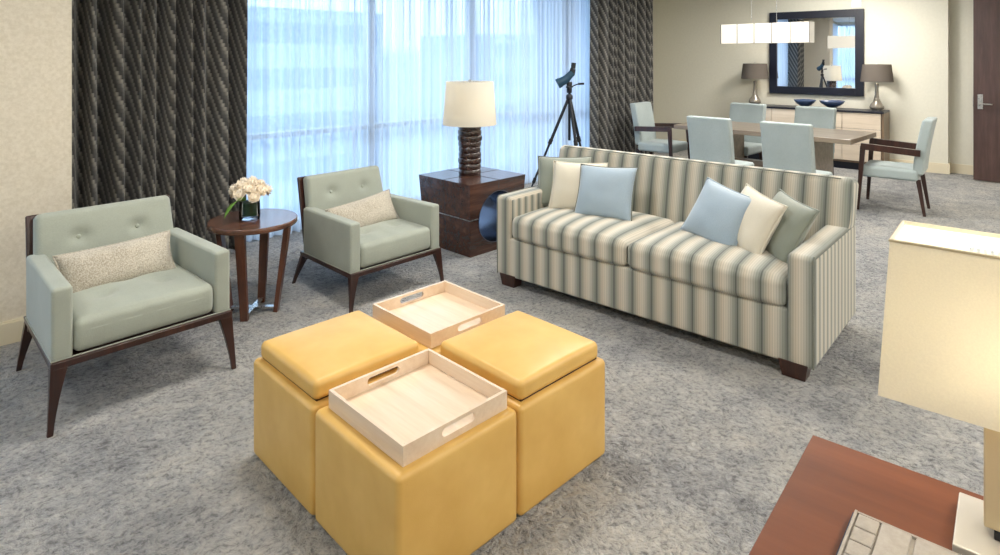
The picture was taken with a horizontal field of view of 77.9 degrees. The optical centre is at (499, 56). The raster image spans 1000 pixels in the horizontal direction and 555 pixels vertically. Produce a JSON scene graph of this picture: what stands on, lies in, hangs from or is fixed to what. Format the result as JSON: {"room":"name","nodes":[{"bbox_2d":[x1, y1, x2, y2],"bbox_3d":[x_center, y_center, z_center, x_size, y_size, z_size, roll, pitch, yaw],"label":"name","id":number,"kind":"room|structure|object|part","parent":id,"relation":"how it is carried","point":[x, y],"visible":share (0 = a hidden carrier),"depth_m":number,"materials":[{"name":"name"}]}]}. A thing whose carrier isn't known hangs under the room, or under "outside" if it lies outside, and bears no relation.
{"room":"hotel room","nodes":[
{"label":"hotel room","id":0,"kind":"room"},
{"bbox_2d":[0,0,71,321],"bbox_3d":[-4.124,0.225,2.950,3.260,2.750,1.210,0,0,-45],"label":"wall","id":1,"kind":"structure","parent":0,"point":[36,35],"depth_m":3.52,"materials":[{"name":"paint"}]},
{"bbox_2d":[0,317,32,345],"bbox_3d":[-2.760,1.536,3.432,0.640,0.128,0.017,0,0,-45],"label":"baseboard","id":2,"kind":"structure","parent":1,"relation":"attached to","point":[10,330],"depth_m":3.45,"materials":[{"name":"beige"}]},
{"bbox_2d":[0,149,999,554],"bbox_3d":[1.939,1.650,3.732,13.200,0.100,8.800,0,0,-45],"label":"floor","id":3,"kind":"structure","parent":0,"point":[150,451],"depth_m":2.65,"materials":[{"name":"carpet"}]},
{"bbox_2d":[16,195,235,437],"bbox_3d":[-1.918,1.200,3.155,0.800,0.801,0.799,0,0,43],"label":"armchair","id":4,"kind":"object","parent":3,"relation":"on","point":[68,328],"visible":0.84,"depth_m":3.03,"materials":[{"name":"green fabric"}]},
{"bbox_3d":[-2.397,1.464,3.139,0.133,0.271,0.065,0,0,32],"label":"leg","id":5,"kind":"part","parent":4,"relation":"part of","materials":[{"name":"brown wood"}]},
{"bbox_3d":[-2.108,1.146,2.881,0.655,0.314,0.080,0,0,45],"label":"arm","id":6,"kind":"part","parent":4,"relation":"part of","materials":[{"name":"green fabric"}]},
{"bbox_3d":[-1.891,1.464,2.636,0.053,0.271,0.077,0,0,43],"label":"leg","id":7,"kind":"part","parent":4,"relation":"part of","materials":[{"name":"brown wood"}]},
{"bbox_3d":[-2.145,1.089,3.366,0.157,0.552,0.714,0,0,43],"label":"panel","id":8,"kind":"part","parent":4,"relation":"part of","materials":[{"name":"brown wood"}]},
{"bbox_2d":[33,195,173,265],"bbox_3d":[-2.120,0.985,3.343,0.165,0.372,0.665,0,0,43],"label":"cushion","id":9,"kind":"object","parent":4,"relation":"on","point":[84,228],"depth_m":3.29,"materials":[{"name":"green fabric"}]},
{"bbox_2d":[52,230,175,292],"bbox_3d":[-1.948,1.060,3.155,0.157,0.230,0.537,0,0,41],"label":"lumbar pillow","id":10,"kind":"object","parent":4,"relation":"on","point":[130,259],"visible":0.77,"depth_m":3.11,"materials":[{"name":"fabric"}]},
{"bbox_3d":[-1.893,1.317,3.131,0.699,0.031,0.771,0,0,43],"label":"seat rail","id":11,"kind":"part","parent":4,"relation":"part of","materials":[{"name":"brown wood"}]},
{"bbox_2d":[73,262,212,350],"bbox_3d":[-1.873,1.204,3.113,0.638,0.178,0.597,0,0,43],"label":"seat cushion","id":12,"kind":"object","parent":4,"relation":"on","point":[112,315],"depth_m":2.94,"materials":[{"name":"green fabric"}]},
{"bbox_3d":[-1.659,1.146,3.363,0.655,0.314,0.080,0,0,41],"label":"arm","id":13,"kind":"part","parent":4,"relation":"part of","materials":[{"name":"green fabric"}]},
{"bbox_3d":[-1.399,1.464,3.165,0.053,0.271,0.077,0,0,43],"label":"leg","id":14,"kind":"part","parent":4,"relation":"part of","materials":[{"name":"brown wood"}]},
{"bbox_2d":[207,208,297,321],"bbox_3d":[-1.553,1.309,3.890,0.530,0.586,0.530,0,0,-45],"label":"side table","id":15,"kind":"object","parent":3,"relation":"on","point":[271,219],"visible":0.91,"depth_m":3.84,"materials":[{"name":"brown wood"}]},
{"bbox_3d":[-1.733,1.327,3.885,0.101,0.549,0.058,0,0,-2],"label":"leg","id":16,"kind":"part","parent":15,"relation":"part of","materials":[{"name":"brown wood"}]},
{"bbox_3d":[-1.548,1.327,3.711,0.058,0.549,0.101,0,0,-2],"label":"leg","id":17,"kind":"part","parent":15,"relation":"part of","materials":[{"name":"brown wood"}]},
{"bbox_2d":[224,175,272,220],"bbox_3d":[-1.567,0.879,3.877,0.271,0.271,0.267,0,0,-18],"label":"flower vase","id":18,"kind":"object","parent":15,"relation":"on","point":[253,187],"visible":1,"depth_m":3.83,"materials":[{"name":"clear glass"}]},
{"bbox_3d":[-1.558,1.327,4.070,0.058,0.549,0.101,0,0,-2],"label":"leg","id":19,"kind":"part","parent":15,"relation":"part of","materials":[{"name":"brown wood"}]},
{"bbox_3d":[-1.373,1.327,3.895,0.101,0.549,0.058,0,0,-2],"label":"leg","id":20,"kind":"part","parent":15,"relation":"part of","materials":[{"name":"brown wood"}]},
{"bbox_2d":[254,310,417,514],"bbox_3d":[-0.643,1.361,2.484,0.509,0.471,0.504,0,0,-45],"label":"ottoman","id":21,"kind":"object","parent":3,"relation":"on","point":[295,373],"visible":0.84,"depth_m":2.34,"materials":[{"name":"yellow leather"}]},
{"bbox_3d":[-0.643,1.168,2.484,0.461,0.086,0.456,0,0,-45],"label":"cushion lid","id":22,"kind":"part","parent":21,"relation":"part of","materials":[{"name":"yellow leather"}]},
{"bbox_2d":[292,165,443,312],"bbox_3d":[-0.942,1.220,4.378,0.760,0.760,0.780,0,0,43],"label":"armchair","id":23,"kind":"object","parent":3,"relation":"on","point":[337,243],"visible":0.84,"depth_m":4.25,"materials":[{"name":"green fabric"}]},
{"bbox_3d":[-1.402,1.492,4.357,0.127,0.215,0.063,0,0,32],"label":"leg","id":24,"kind":"part","parent":23,"relation":"part of","materials":[{"name":"brown wood"}]},
{"bbox_3d":[-1.160,1.129,4.581,0.156,0.553,0.696,0,0,43],"label":"panel","id":25,"kind":"part","parent":23,"relation":"part of","materials":[{"name":"brown wood"}]},
{"bbox_3d":[-1.127,1.204,4.111,0.623,0.312,0.078,0,0,45],"label":"arm","id":26,"kind":"part","parent":23,"relation":"part of","materials":[{"name":"green fabric"}]},
{"bbox_2d":[303,165,382,209],"bbox_3d":[-1.137,1.030,4.559,0.164,0.382,0.649,0,0,43],"label":"cushion","id":27,"kind":"object","parent":23,"relation":"on","point":[323,191],"depth_m":4.49,"materials":[{"name":"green fabric"}]},
{"bbox_3d":[-0.922,1.492,3.877,0.050,0.215,0.074,0,0,43],"label":"leg","id":28,"kind":"part","parent":23,"relation":"part of","materials":[{"name":"brown wood"}]},
{"bbox_2d":[325,189,399,226],"bbox_3d":[-0.962,1.113,4.365,0.149,0.265,0.570,0,0,41],"label":"lumbar pillow","id":29,"kind":"object","parent":23,"relation":"on","point":[378,207],"visible":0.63,"depth_m":4.35,"materials":[{"name":"fabric"}]},
{"bbox_3d":[-0.917,1.374,4.355,0.664,0.029,0.752,0,0,43],"label":"seat rail","id":30,"kind":"part","parent":23,"relation":"part of","materials":[{"name":"brown wood"}]},
{"bbox_2d":[360,219,429,267],"bbox_3d":[-0.899,1.259,4.338,0.607,0.183,0.582,0,0,43],"label":"seat cushion","id":31,"kind":"object","parent":23,"relation":"on","point":[386,243],"depth_m":4.17,"materials":[{"name":"green fabric"}]},
{"bbox_3d":[-0.689,1.204,4.582,0.623,0.312,0.078,0,0,41],"label":"arm","id":32,"kind":"part","parent":23,"relation":"part of","materials":[{"name":"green fabric"}]},
{"bbox_3d":[-0.441,1.492,4.394,0.050,0.215,0.074,0,0,43],"label":"leg","id":33,"kind":"part","parent":23,"relation":"part of","materials":[{"name":"brown wood"}]},
{"bbox_2d":[374,318,440,354],"bbox_3d":[-0.279,1.403,2.843,0.509,0.385,0.504,0,0,-45],"label":"ottoman","id":34,"kind":"object","parent":3,"relation":"on","point":[421,347],"visible":0.05,"depth_m":2.57,"materials":[{"name":"yellow leather"}]},
{"bbox_2d":[373,280,504,348],"bbox_3d":[-0.284,1.179,2.871,0.436,0.062,0.436,0,0,-45],"label":"serving tray","id":35,"kind":"object","parent":34,"relation":"on","point":[444,310],"visible":0.91,"depth_m":2.88,"materials":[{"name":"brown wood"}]},
{"bbox_2d":[315,405,515,554],"bbox_3d":[-0.288,1.403,2.124,0.509,0.385,0.504,0,0,-45],"label":"ottoman","id":36,"kind":"object","parent":3,"relation":"on","point":[453,499],"visible":0.77,"depth_m":1.94,"materials":[{"name":"yellow leather"}]},
{"bbox_2d":[329,348,506,466],"bbox_3d":[-0.283,1.179,2.130,0.436,0.062,0.436,0,0,-45],"label":"serving tray","id":37,"kind":"object","parent":36,"relation":"on","point":[430,400],"visible":1,"depth_m":2.12,"materials":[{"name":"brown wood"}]},
{"bbox_2d":[419,166,524,257],"bbox_3d":[-0.240,1.306,5.326,0.651,0.589,0.651,0,0,44],"label":"end table","id":38,"kind":"object","parent":3,"relation":"on","point":[467,204],"visible":0.75,"depth_m":5.09,"materials":[{"name":"brown wood"}]},
{"bbox_2d":[443,79,496,175],"bbox_3d":[-0.261,0.601,5.334,0.464,0.820,0.464,0,0,25],"label":"table lamp","id":39,"kind":"object","parent":38,"relation":"on","point":[469,106],"visible":1,"depth_m":5.19,"materials":[{"name":"fabric"}]},
{"bbox_3d":[-0.261,0.396,5.334,0.464,0.370,0.464,0,0,25],"label":"lamp shade","id":40,"kind":"part","parent":39,"relation":"part of","materials":[{"name":"beige fabric"}]},
{"bbox_2d":[440,311,604,515],"bbox_3d":[0.076,1.361,2.482,0.509,0.471,0.504,0,0,-45],"label":"ottoman","id":41,"kind":"object","parent":3,"relation":"on","point":[552,376],"visible":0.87,"depth_m":2.32,"materials":[{"name":"yellow leather"}]},
{"bbox_3d":[0.076,1.168,2.482,0.461,0.086,0.456,0,0,-45],"label":"cushion lid","id":42,"kind":"part","parent":41,"relation":"part of","materials":[{"name":"yellow leather"}]},
{"bbox_2d":[531,83,583,186],"bbox_3d":[0.585,0.932,6.356,0.701,1.343,0.818,0,0,13],"label":"tripod","id":43,"kind":"object","parent":3,"relation":"on","point":[571,114],"visible":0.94,"depth_m":6.28,"materials":[{"name":"black metal"}]},
{"bbox_2d":[555,63,575,87],"bbox_3d":[0.668,0.189,6.317,0.213,0.264,0.107,0,0,-8],"label":"spotting scope","id":44,"kind":"object","parent":43,"relation":"on","point":[566,78],"visible":1,"depth_m":6.28,"materials":[{"name":"metal"}]},
{"bbox_2d":[555,78,562,87],"bbox_3d":[0.602,0.268,6.309,0.079,0.106,0.102,0,0,0],"label":"hood","id":45,"kind":"object","parent":44,"relation":"attached to","point":[559,81],"depth_m":6.27,"materials":[{"name":"metal"}]},
{"bbox_2d":[630,102,689,158],"bbox_3d":[2.164,1.116,8.376,0.662,0.972,0.624,0,0,40],"label":"armchair","id":46,"kind":"object","parent":3,"relation":"on","point":[645,128],"visible":0.96,"depth_m":8.34,"materials":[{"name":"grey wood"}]},
{"bbox_3d":[1.979,0.910,8.534,0.175,0.560,0.470,0,0,40],"label":"backrest","id":47,"kind":"part","parent":46,"relation":"part of","materials":[{"name":"grey fabric"}]},
{"bbox_3d":[2.014,0.950,8.151,0.524,0.095,0.045,0,0,42],"label":"armrest","id":48,"kind":"part","parent":46,"relation":"part of","materials":[{"name":"brown wood"}]},
{"bbox_3d":[2.200,1.192,8.345,0.500,0.130,0.500,0,0,40],"label":"seat","id":49,"kind":"part","parent":46,"relation":"part of","materials":[{"name":"grey fabric"}]},
{"bbox_3d":[2.363,0.950,8.559,0.524,0.095,0.045,0,0,39],"label":"armrest","id":50,"kind":"part","parent":46,"relation":"part of","materials":[{"name":"brown wood"}]},
{"bbox_3d":[2.199,1.267,7.971,0.084,0.668,0.054,0,0,40],"label":"leg","id":51,"kind":"part","parent":46,"relation":"part of","materials":[{"name":"brown wood"}]},
{"bbox_3d":[2.569,1.267,8.405,0.084,0.668,0.054,0,0,40],"label":"leg","id":52,"kind":"part","parent":46,"relation":"part of","materials":[{"name":"brown wood"}]},
{"bbox_2d":[497,145,858,381],"bbox_3d":[1.052,1.152,4.028,2.094,0.896,0.952,0,0,41],"label":"sofa","id":53,"kind":"object","parent":3,"relation":"on","point":[792,313],"visible":0.88,"depth_m":3.62,"materials":[{"name":"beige fabric"}]},
{"bbox_3d":[0.082,1.558,4.341,0.139,0.085,0.099,0,0,41],"label":"leg","id":54,"kind":"part","parent":53,"relation":"part of","materials":[{"name":"brown wood"}]},
{"bbox_3d":[0.320,1.255,4.664,0.130,0.555,0.900,0,0,41],"label":"arm","id":55,"kind":"part","parent":53,"relation":"part of","materials":[{"name":"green fabric"}]},
{"bbox_2d":[538,156,591,205],"bbox_3d":[0.475,0.924,4.598,0.420,0.366,0.205,0,0,12],"label":"pillow","id":56,"kind":"object","parent":53,"relation":"on","point":[545,164],"visible":0.42,"depth_m":4.60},
{"bbox_2d":[548,160,607,208],"bbox_3d":[0.558,0.933,4.439,0.434,0.354,0.195,0,0,27],"label":"pillow","id":57,"kind":"object","parent":53,"relation":"on","point":[566,175],"visible":0.54,"depth_m":4.43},
{"bbox_2d":[512,207,673,265],"bbox_3d":[0.633,1.167,4.236,0.901,0.190,0.712,0,0,41],"label":"seat cushion","id":58,"kind":"object","parent":53,"relation":"on","point":[598,240],"depth_m":4.01,"materials":[{"name":"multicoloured fabric"}]},
{"bbox_2d":[574,164,637,220],"bbox_3d":[0.721,0.930,4.240,0.441,0.361,0.208,0,0,32],"label":"pillow","id":59,"kind":"object","parent":53,"relation":"on","point":[602,191],"visible":0.84,"depth_m":4.18,"materials":[{"name":"fabric"}]},
{"bbox_2d":[628,221,787,305],"bbox_3d":[1.311,1.167,3.639,0.901,0.190,0.712,0,0,41],"label":"seat cushion","id":60,"kind":"object","parent":53,"relation":"on","point":[667,253],"depth_m":3.39,"materials":[{"name":"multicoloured fabric"}]},
{"bbox_3d":[1.279,1.013,4.286,2.094,0.618,0.264,0,0,41],"label":"backrest","id":61,"kind":"part","parent":53,"relation":"part of","materials":[{"name":"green fabric"}]},
{"bbox_2d":[680,177,750,245],"bbox_3d":[1.310,0.951,3.700,0.213,0.388,0.455,0,0,-25],"label":"pillow","id":62,"kind":"object","parent":53,"relation":"on","point":[717,214],"visible":0.81,"depth_m":3.65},
{"bbox_2d":[737,183,787,254],"bbox_3d":[1.445,0.951,3.560,0.201,0.369,0.429,0,0,-6],"label":"pillow","id":63,"kind":"object","parent":53,"relation":"on","point":[760,220],"visible":0.62,"depth_m":3.43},
{"bbox_2d":[765,189,819,263],"bbox_3d":[1.582,0.955,3.469,0.208,0.348,0.426,0,0,-3],"label":"pillow","id":64,"kind":"object","parent":53,"relation":"on","point":[798,218],"visible":0.61,"depth_m":3.33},
{"bbox_3d":[1.485,1.558,3.105,0.139,0.085,0.099,0,0,41],"label":"leg","id":65,"kind":"part","parent":53,"relation":"part of","materials":[{"name":"brown wood"}]},
{"bbox_3d":[1.776,1.255,3.382,0.130,0.555,0.900,0,0,41],"label":"arm","id":66,"kind":"part","parent":53,"relation":"part of","materials":[{"name":"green fabric"}]},
{"bbox_2d":[687,115,753,165],"bbox_3d":[2.381,1.116,6.678,0.628,0.972,0.490,0,0,-45],"label":"dining chair","id":67,"kind":"object","parent":3,"relation":"on","point":[710,138],"visible":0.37,"depth_m":6.47,"materials":[{"name":"grey fabric"}]},
{"bbox_3d":[2.219,0.910,6.519,0.175,0.560,0.470,0,0,-45],"label":"backrest","id":68,"kind":"part","parent":67,"relation":"part of","materials":[{"name":"grey fabric"}]},
{"bbox_3d":[2.426,1.192,6.723,0.500,0.130,0.490,0,0,-45],"label":"seat","id":69,"kind":"part","parent":67,"relation":"part of","materials":[{"name":"grey fabric"}]},
{"bbox_2d":[729,102,766,159],"bbox_3d":[3.184,1.116,8.212,0.628,0.972,0.490,0,0,-45],"label":"dining chair","id":70,"kind":"object","parent":3,"relation":"on","point":[739,112],"visible":0.48,"depth_m":8.26,"materials":[{"name":"grey fabric"}]},
{"bbox_3d":[3.138,1.192,8.167,0.500,0.130,0.490,0,0,-45],"label":"seat","id":71,"kind":"part","parent":70,"relation":"part of","materials":[{"name":"grey fabric"}]},
{"bbox_2d":[674,121,875,173],"bbox_3d":[3.199,1.222,7.329,0.920,0.755,2.000,0,0,-45],"label":"dining table","id":72,"kind":"object","parent":3,"relation":"on","point":[824,138],"visible":0.23,"depth_m":7.00,"materials":[{"name":"brown wood"}]},
{"bbox_2d":[760,121,832,174],"bbox_3d":[2.928,1.116,6.108,0.628,0.972,0.490,0,0,-45],"label":"dining chair","id":73,"kind":"object","parent":3,"relation":"on","point":[785,146],"visible":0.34,"depth_m":5.90,"materials":[{"name":"grey fabric"}]},
{"bbox_3d":[2.973,1.192,6.153,0.500,0.130,0.490,0,0,-45],"label":"seat","id":74,"kind":"part","parent":73,"relation":"part of","materials":[{"name":"grey fabric"}]},
{"bbox_2d":[794,106,836,174],"bbox_3d":[3.787,1.116,7.599,0.628,0.972,0.490,0,0,-45],"label":"dining chair","id":75,"kind":"object","parent":3,"relation":"on","point":[818,117],"visible":0.34,"depth_m":7.71,"materials":[{"name":"grey fabric"}]},
{"bbox_3d":[3.949,0.910,7.758,0.175,0.560,0.470,0,0,-45],"label":"backrest","id":76,"kind":"part","parent":75,"relation":"part of","materials":[{"name":"grey fabric"}]},
{"bbox_2d":[748,104,889,169],"bbox_3d":[4.676,1.180,9.336,2.000,0.840,0.480,0,0,40],"label":"sideboard","id":77,"kind":"object","parent":3,"relation":"on","point":[846,156],"visible":0.31,"depth_m":8.80,"materials":[{"name":"beige paint"}]},
{"bbox_2d":[741,62,768,103],"bbox_3d":[4.061,0.419,9.848,0.410,0.680,0.410,0,0,40],"label":"lamp","id":78,"kind":"object","parent":77,"relation":"on","point":[754,70],"visible":0.91,"depth_m":9.72,"materials":[{"name":"fabric"}]},
{"bbox_3d":[4.061,0.227,9.848,0.410,0.245,0.410,0,0,40],"label":"lamp shade","id":79,"kind":"part","parent":78,"relation":"part of","materials":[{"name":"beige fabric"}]},
{"bbox_3d":[3.988,0.901,9.645,0.476,0.222,0.024,0,0,40],"label":"drawer","id":80,"kind":"part","parent":77,"relation":"part of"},
{"bbox_3d":[4.355,0.901,9.332,0.476,0.222,0.024,0,0,40],"label":"drawer","id":81,"kind":"part","parent":77,"relation":"part of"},
{"bbox_2d":[794,99,815,105],"bbox_3d":[4.599,0.702,9.323,0.310,0.116,0.310,0,0,40],"label":"bowl","id":82,"kind":"object","parent":77,"relation":"on","point":[802,102],"visible":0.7,"depth_m":9.23,"materials":[{"name":"blue ceramic"}]},
{"bbox_2d":[819,100,844,107],"bbox_3d":[4.881,0.702,9.083,0.340,0.116,0.340,0,0,40],"label":"bowl","id":83,"kind":"object","parent":77,"relation":"on","point":[828,103],"visible":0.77,"depth_m":9.00,"materials":[{"name":"blue ceramic"}]},
{"bbox_3d":[4.722,1.357,9.019,0.476,0.222,0.024,0,0,40],"label":"drawer","id":84,"kind":"part","parent":77,"relation":"part of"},
{"bbox_3d":[4.722,0.901,9.019,0.476,0.222,0.024,0,0,40],"label":"drawer","id":85,"kind":"part","parent":77,"relation":"part of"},
{"bbox_3d":[5.089,0.901,8.706,0.476,0.222,0.024,0,0,40],"label":"drawer","id":86,"kind":"part","parent":77,"relation":"part of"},
{"bbox_3d":[5.089,1.129,8.706,0.476,0.222,0.024,0,0,40],"label":"drawer","id":87,"kind":"part","parent":77,"relation":"part of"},
{"bbox_3d":[5.089,1.357,8.706,0.476,0.222,0.024,0,0,40],"label":"drawer","id":88,"kind":"part","parent":77,"relation":"part of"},
{"bbox_2d":[860,63,893,110],"bbox_3d":[5.339,0.419,8.758,0.410,0.680,0.410,0,0,40],"label":"lamp","id":89,"kind":"object","parent":77,"relation":"on","point":[876,72],"visible":1,"depth_m":8.64,"materials":[{"name":"silver metal"}]},
{"bbox_3d":[5.339,0.227,8.758,0.410,0.245,0.410,0,0,40],"label":"lamp shade","id":90,"kind":"part","parent":89,"relation":"part of","materials":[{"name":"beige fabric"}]},
{"bbox_2d":[749,435,983,554],"bbox_3d":[0.959,1.225,0.527,1.500,0.750,1.000,0,0,40],"label":"desk","id":91,"kind":"object","parent":3,"relation":"on","point":[830,480],"visible":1,"depth_m":1.18,"materials":[{"name":"brown wood"}]},
{"bbox_2d":[836,509,960,554],"bbox_3d":[0.642,0.838,0.942,0.242,0.022,0.300,0,0,41],"label":"keyboard","id":92,"kind":"object","parent":91,"relation":"on","point":[864,534],"visible":1,"depth_m":1.06,"materials":[{"name":"white plastic"}]},
{"bbox_3d":[0.604,0.831,0.978,0.046,0.006,0.285,0,0,41],"label":"strip panel","id":93,"kind":"part","parent":92,"relation":"part of","materials":[{"name":"beige leather"}]},
{"bbox_3d":[0.676,0.831,0.915,0.135,0.006,0.285,0,0,41],"label":"wide panel","id":94,"kind":"part","parent":92,"relation":"part of","materials":[{"name":"plastic"}]},
{"bbox_2d":[878,220,999,554],"bbox_3d":[0.880,0.586,1.056,0.380,0.526,0.172,0,0,40],"label":"desk lamp","id":95,"kind":"object","parent":91,"relation":"on","point":[940,349],"visible":1,"depth_m":1.06,"materials":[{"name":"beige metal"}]},
{"bbox_3d":[0.880,0.467,1.056,0.380,0.284,0.172,0,0,40],"label":"lamp shade","id":96,"kind":"part","parent":95,"relation":"part of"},
{"bbox_2d":[896,225,999,255],"bbox_3d":[0.880,0.333,1.056,0.336,0.002,0.156,0,0,40],"label":"diffuser","id":97,"kind":"object","parent":95,"relation":"attached to","point":[914,240],"depth_m":1.11,"materials":[{"name":"plastic"}]},
{"bbox_3d":[0.880,0.836,1.056,0.164,0.026,0.164,0,0,40],"label":"plate","id":98,"kind":"part","parent":95,"relation":"part of","materials":[{"name":"beige paint"}]},
{"bbox_2d":[857,117,936,216],"bbox_3d":[4.193,1.116,6.522,0.662,0.972,0.624,0,0,39],"label":"armchair","id":99,"kind":"object","parent":3,"relation":"on","point":[920,150],"visible":1,"depth_m":6.37,"materials":[{"name":"grey fabric"}]},
{"bbox_3d":[3.788,1.267,6.486,0.084,0.668,0.054,0,0,39],"label":"leg","id":100,"kind":"part","parent":99,"relation":"part of","materials":[{"name":"brown wood"}]},
{"bbox_3d":[4.151,1.267,6.926,0.084,0.668,0.054,0,0,39],"label":"leg","id":101,"kind":"part","parent":99,"relation":"part of","materials":[{"name":"brown wood"}]},
{"bbox_3d":[3.997,0.950,6.335,0.524,0.095,0.045,0,0,38],"label":"armrest","id":102,"kind":"part","parent":99,"relation":"part of","materials":[{"name":"brown wood"}]},
{"bbox_3d":[4.156,1.192,6.552,0.500,0.130,0.500,0,0,39],"label":"seat","id":103,"kind":"part","parent":99,"relation":"part of","materials":[{"name":"grey fabric"}]},
{"bbox_3d":[4.339,0.950,6.750,0.524,0.095,0.045,0,0,41],"label":"armrest","id":104,"kind":"part","parent":99,"relation":"part of","materials":[{"name":"brown wood"}]},
{"bbox_3d":[4.238,1.419,6.221,0.088,0.366,0.049,0,0,39],"label":"leg","id":105,"kind":"part","parent":99,"relation":"part of","materials":[{"name":"brown wood"}]},
{"bbox_3d":[4.497,1.419,6.536,0.088,0.366,0.049,0,0,39],"label":"leg","id":106,"kind":"part","parent":99,"relation":"part of","materials":[{"name":"brown wood"}]},
{"bbox_3d":[4.381,0.910,6.368,0.175,0.560,0.470,0,0,39],"label":"backrest","id":107,"kind":"part","parent":99,"relation":"part of","materials":[{"name":"grey fabric"}]},
{"bbox_2d":[973,0,999,182],"bbox_3d":[6.456,0.294,7.660,0.110,2.588,0.953,0,0,-45],"label":"door","id":108,"kind":"structure","parent":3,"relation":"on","point":[986,13],"depth_m":7.90,"materials":[{"name":"brown wood"}]},
{"bbox_3d":[6.176,0.575,7.947,0.008,0.190,0.055,0,0,-45],"label":"handle plate","id":109,"kind":"part","parent":108,"relation":"part of","materials":[{"name":"silver metal"}]},
{"bbox_2d":[653,0,948,163],"bbox_3d":[4.348,0.225,10.123,4.880,2.750,0.250,0,0,40],"label":"wall","id":110,"kind":"structure","parent":0,"point":[694,74],"depth_m":9.86,"materials":[{"name":"paint"}]},
{"bbox_2d":[769,9,863,96],"bbox_3d":[4.841,-0.065,9.507,1.330,1.290,0.045,0,0,40],"label":"wall mirror","id":111,"kind":"object","parent":110,"relation":"attached to","point":[832,64],"visible":0.92,"depth_m":9.43,"materials":[{"name":"black paint"}]},
{"bbox_3d":[4.379,-0.065,9.901,0.115,1.290,0.045,0,0,40],"label":"frame","id":112,"kind":"part","parent":111,"relation":"part of","materials":[{"name":"black paint"}]},
{"bbox_2d":[777,17,854,87],"bbox_3d":[4.846,-0.065,9.512,1.100,1.060,0.014,0,0,40],"label":"mirror glass","id":113,"kind":"object","parent":111,"relation":"on","point":[827,62],"depth_m":9.45,"materials":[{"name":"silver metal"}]},
{"bbox_3d":[4.841,-0.652,9.507,1.100,0.115,0.045,0,0,40],"label":"frame","id":114,"kind":"part","parent":111,"relation":"part of","materials":[{"name":"black paint"}]},
{"bbox_3d":[4.841,0.522,9.507,1.100,0.115,0.045,0,0,40],"label":"frame","id":115,"kind":"part","parent":111,"relation":"part of","materials":[{"name":"black paint"}]},
{"bbox_3d":[5.303,-0.065,9.113,0.115,1.290,0.045,0,0,40],"label":"frame","id":116,"kind":"part","parent":111,"relation":"part of","materials":[{"name":"black paint"}]},
{"bbox_2d":[678,139,972,174],"bbox_3d":[6.438,1.530,8.166,8.600,0.140,0.515,0,0,40],"label":"baseboard","id":117,"kind":"structure","parent":110,"relation":"attached to","point":[941,168],"depth_m":8.49,"materials":[{"name":"beige"}]},
{"bbox_2d":[852,0,861,7],"bbox_3d":[5.279,-0.835,9.150,0.130,0.200,0.020,0,0,40],"label":"wall plate","id":118,"kind":"object","parent":110,"relation":"attached to","point":[855,3],"visible":1,"depth_m":9.14,"materials":[{"name":"white plastic"}]},
{"bbox_2d":[949,0,972,164],"bbox_3d":[7.975,0.225,6.901,0.150,2.750,4.850,0,0,-45],"label":"wall","id":119,"kind":"structure","parent":0,"point":[960,11],"depth_m":8.47,"materials":[{"name":"paint"}]},
{"bbox_3d":[1.589,-1.200,4.089,13.200,0.100,9.800,0,0,-45],"label":"ceiling","id":120,"kind":"structure","parent":0,"visible":0},
{"bbox_2d":[720,0,813,43],"bbox_3d":[3.162,-0.657,7.363,0.154,0.984,1.048,0,0,-45],"label":"pendant light","id":121,"kind":"object","parent":120,"relation":"hanging from","point":[783,32],"visible":1,"depth_m":7.27,"materials":[{"name":"grey"}]},
{"bbox_3d":[2.820,-0.282,7.609,0.004,0.229,0.204,0,0,-45],"label":"shade panel","id":122,"kind":"part","parent":121,"relation":"part of","materials":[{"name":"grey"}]},
{"bbox_3d":[2.966,-0.282,7.461,0.004,0.229,0.204,0,0,-45],"label":"shade panel","id":123,"kind":"part","parent":121,"relation":"part of","materials":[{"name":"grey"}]},
{"bbox_3d":[3.111,-0.282,7.313,0.004,0.229,0.204,0,0,-45],"label":"shade panel","id":124,"kind":"part","parent":121,"relation":"part of","materials":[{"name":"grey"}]},
{"bbox_3d":[3.108,-0.282,7.310,0.004,0.235,1.048,0,0,-45],"label":"frame","id":125,"kind":"part","parent":121,"relation":"part of","materials":[{"name":"glass"}]},
{"bbox_2d":[721,42,813,43],"bbox_3d":[3.163,-0.167,7.364,0.142,0.004,1.040,0,0,-45],"label":"diffuser","id":126,"kind":"object","parent":121,"relation":"attached to","point":[721,42],"depth_m":7.40,"materials":[{"name":"grey"}]},
{"bbox_3d":[3.257,-0.282,7.165,0.004,0.229,0.204,0,0,-45],"label":"shade panel","id":127,"kind":"part","parent":121,"relation":"part of","materials":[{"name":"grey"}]},
{"bbox_3d":[3.403,-0.282,7.016,0.004,0.229,0.204,0,0,-45],"label":"shade panel","id":128,"kind":"part","parent":121,"relation":"part of","materials":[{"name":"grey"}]},
{"bbox_3d":[3.529,-0.282,6.992,0.150,0.235,0.003,0,0,-45],"label":"panel","id":129,"kind":"part","parent":121,"relation":"part of","materials":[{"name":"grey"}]},
{"bbox_3d":[-0.318,-1.082,7.010,7.820,0.035,0.320,0,0,-45],"label":"track","id":130,"kind":"object","parent":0,"visible":0},
{"bbox_2d":[72,0,247,249],"bbox_3d":[-2.590,0.264,4.657,1.266,2.648,0.289,0,0,-45],"label":"drape","id":131,"kind":"object","parent":130,"relation":"hanging from","point":[159,87],"visible":0.78,"depth_m":4.64,"materials":[{"name":"fabric"}]},
{"bbox_2d":[246,0,589,241],"bbox_3d":[-0.481,0.264,6.976,5.300,2.648,0.099,0,0,-45],"label":"sheer curtain","id":132,"kind":"object","parent":130,"relation":"hanging from","point":[333,85],"visible":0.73,"depth_m":6.42,"materials":[{"name":"fabric"}]},
{"bbox_2d":[590,0,653,154],"bbox_3d":[1.780,0.264,8.955,1.464,2.648,0.242,0,0,-45],"label":"drape","id":133,"kind":"object","parent":130,"relation":"hanging from","point":[621,31],"visible":0.76,"depth_m":8.84,"materials":[{"name":"fabric"}]}
]}

